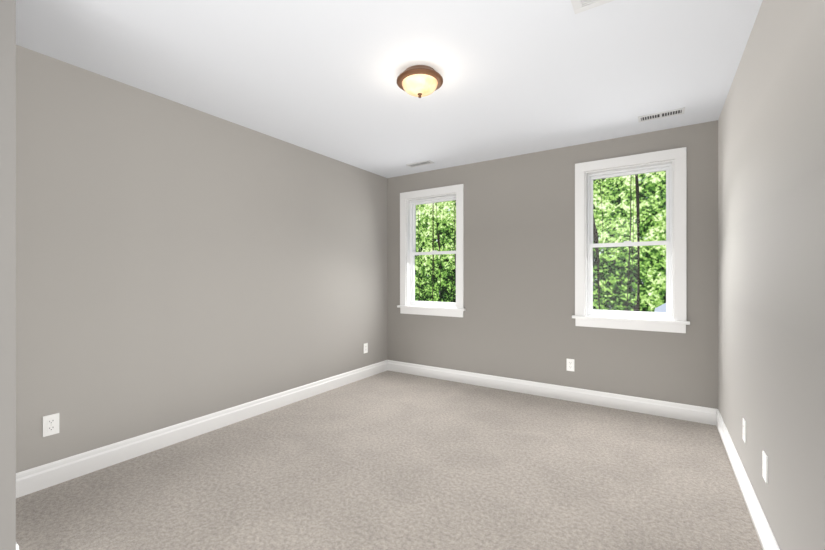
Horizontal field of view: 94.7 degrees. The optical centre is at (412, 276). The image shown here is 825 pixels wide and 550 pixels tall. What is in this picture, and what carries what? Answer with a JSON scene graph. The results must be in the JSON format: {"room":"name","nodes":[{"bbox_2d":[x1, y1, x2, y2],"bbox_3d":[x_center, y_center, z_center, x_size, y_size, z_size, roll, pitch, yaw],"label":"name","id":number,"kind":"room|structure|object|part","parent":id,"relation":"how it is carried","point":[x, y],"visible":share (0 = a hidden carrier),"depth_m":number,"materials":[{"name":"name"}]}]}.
{"room":"empty bedroom","nodes":[
{"label":"empty bedroom","id":0,"kind":"room"},
{"bbox_2d":[0,0,15,549],"bbox_3d":[-2.248,-0.030,1.168,0.774,2.440,1.303,0,0,33],"label":"wall","id":1,"kind":"structure","parent":0,"point":[7,274],"depth_m":1.48,"materials":[{"name":"grey paint"}]},
{"bbox_2d":[16,45,386,472],"bbox_3d":[-1.686,-0.030,2.877,0.150,2.440,5.080,0,0,33],"label":"wall","id":2,"kind":"structure","parent":0,"point":[177,263],"depth_m":2.67,"materials":[{"name":"paint"}]},
{"bbox_2d":[43,413,58,436],"bbox_3d":[-2.057,0.845,2.163,0.007,0.115,0.070,0,0,33],"label":"electrical outlet","id":3,"kind":"object","parent":2,"relation":"attached to","point":[50,424],"visible":1,"depth_m":2.16,"materials":[{"name":"white plastic"}]},
{"bbox_2d":[16,360,387,497],"bbox_3d":[-1.262,1.125,3.377,0.015,0.130,3.477,0,0,33],"label":"baseboard","id":4,"kind":"structure","parent":2,"relation":"attached to","point":[35,479],"depth_m":2.65,"materials":[{"name":"white wood"}]},
{"bbox_2d":[364,343,367,352],"bbox_3d":[-0.551,0.845,4.476,0.007,0.115,0.070,0,0,33],"label":"electrical outlet","id":5,"kind":"object","parent":2,"relation":"attached to","point":[365,347],"visible":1,"depth_m":4.48,"materials":[{"name":"white plastic"}]},
{"bbox_2d":[16,370,762,549],"bbox_3d":[-0.242,1.240,1.936,3.598,0.100,5.080,0,0,33],"label":"floor","id":6,"kind":"structure","parent":0,"point":[389,460],"depth_m":2.17,"materials":[{"name":"beige carpet"}]},
{"bbox_2d":[16,0,762,177],"bbox_3d":[-0.242,-1.310,1.936,3.598,0.120,5.080,0,0,33],"label":"ceiling","id":7,"kind":"structure","parent":0,"point":[520,77],"depth_m":2.23,"materials":[{"name":"white paint"}]},
{"bbox_2d":[406,160,433,167],"bbox_3d":[0.083,-1.246,4.206,0.300,0.007,0.115,0,0,33],"label":"ceiling vent","id":8,"kind":"object","parent":7,"relation":"in","point":[421,163],"visible":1,"depth_m":4.20,"materials":[{"name":"white metal"}]},
{"bbox_2d":[397,65,442,97],"bbox_3d":[0.045,-1.174,2.340,0.286,0.152,0.286,0,0,33],"label":"flush-mount ceiling light","id":9,"kind":"object","parent":7,"relation":"attached to","point":[419,81],"visible":1,"depth_m":2.27,"materials":[{"name":"beige glass"}]},
{"bbox_2d":[571,0,613,13],"bbox_3d":[0.828,-1.242,1.492,0.430,0.016,0.430,0,0,33],"label":"ceiling vent","id":10,"kind":"object","parent":7,"relation":"in","point":[579,6],"visible":1,"depth_m":1.72,"materials":[{"name":"white metal"}]},
{"bbox_2d":[638,107,684,121],"bbox_3d":[1.920,-1.246,2.938,0.300,0.007,0.115,0,0,33],"label":"ceiling vent","id":11,"kind":"object","parent":7,"relation":"in","point":[669,113],"visible":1,"depth_m":2.93,"materials":[{"name":"white metal"}]},
{"bbox_2d":[387,120,717,408],"bbox_3d":[1.103,-0.030,4.001,3.298,2.440,0.150,0,0,33],"label":"wall","id":12,"kind":"structure","parent":0,"point":[516,321],"depth_m":3.77,"materials":[{"name":"paint"}]},
{"bbox_2d":[397,184,464,316],"bbox_3d":[0.242,-0.288,4.534,0.904,1.493,0.198,0,0,33],"label":"window","id":13,"kind":"structure","parent":12,"relation":"in","point":[408,213],"depth_m":4.58,"materials":[{"name":"white wood"}]},
{"bbox_3d":[0.272,-0.296,4.580,0.588,1.202,0.034,0,0,33],"label":"glass","id":14,"kind":"part","parent":13,"relation":"part of","materials":[{"name":"clear glass"}]},
{"bbox_2d":[388,360,711,424],"bbox_3d":[1.059,1.125,3.931,3.240,0.130,0.015,0,0,33],"label":"baseboard","id":15,"kind":"structure","parent":12,"relation":"attached to","point":[699,414],"depth_m":3.64,"materials":[{"name":"white wood"}]},
{"bbox_2d":[567,359,573,370],"bbox_3d":[1.513,0.848,3.641,0.070,0.115,0.007,0,0,33],"label":"electrical outlet","id":16,"kind":"object","parent":12,"relation":"attached to","point":[570,364],"visible":1,"depth_m":3.64,"materials":[{"name":"white plastic"}]},
{"bbox_2d":[572,147,689,332],"bbox_3d":[1.939,-0.300,3.429,0.904,1.540,0.198,0,0,33],"label":"window","id":17,"kind":"structure","parent":12,"relation":"in","point":[673,318],"depth_m":3.36,"materials":[{"name":"white wood"}]},
{"bbox_3d":[1.969,-0.307,3.475,0.588,1.249,0.034,0,0,33],"label":"glass","id":18,"kind":"part","parent":17,"relation":"part of","materials":[{"name":"clear glass"}]},
{"bbox_2d":[718,0,824,549],"bbox_3d":[1.203,-0.030,0.995,0.150,2.440,5.080,0,0,33],"label":"wall","id":19,"kind":"structure","parent":0,"point":[771,255],"depth_m":1.49,"materials":[{"name":"paint"}]},
{"bbox_2d":[743,418,745,442],"bbox_3d":[1.819,0.845,2.085,0.007,0.115,0.070,0,0,33],"label":"electrical outlet","id":20,"kind":"object","parent":19,"relation":"attached to","point":[744,430],"visible":1,"depth_m":2.07,"materials":[{"name":"white plastic"}]},
{"bbox_2d":[712,408,779,549],"bbox_3d":[1.134,1.125,1.039,0.015,0.130,4.780,0,0,33],"label":"baseboard","id":21,"kind":"structure","parent":19,"relation":"attached to","point":[767,540],"depth_m":1.97,"materials":[{"name":"white wood"}]},
{"bbox_2d":[762,451,767,483],"bbox_3d":[1.552,0.838,1.674,0.007,0.115,0.070,0,0,33],"label":"electrical outlet","id":22,"kind":"object","parent":19,"relation":"attached to","point":[764,466],"visible":1,"depth_m":1.66,"materials":[{"name":"white plastic"}]},
{"label":"outside","id":23,"kind":"structure","parent":0,"visible":0},
{"bbox_2d":[415,171,665,311],"bbox_3d":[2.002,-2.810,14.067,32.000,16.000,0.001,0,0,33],"label":"trees","id":24,"kind":"object","parent":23,"point":[626,267],"depth_m":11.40,"materials":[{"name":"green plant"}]},
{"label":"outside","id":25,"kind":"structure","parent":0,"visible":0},
{"bbox_2d":[654,303,665,311],"bbox_3d":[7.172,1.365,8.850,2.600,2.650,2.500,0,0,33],"label":"neighbor house","id":26,"kind":"structure","parent":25,"point":[660,308],"depth_m":9.52,"materials":[{"name":"white"}]}
]}

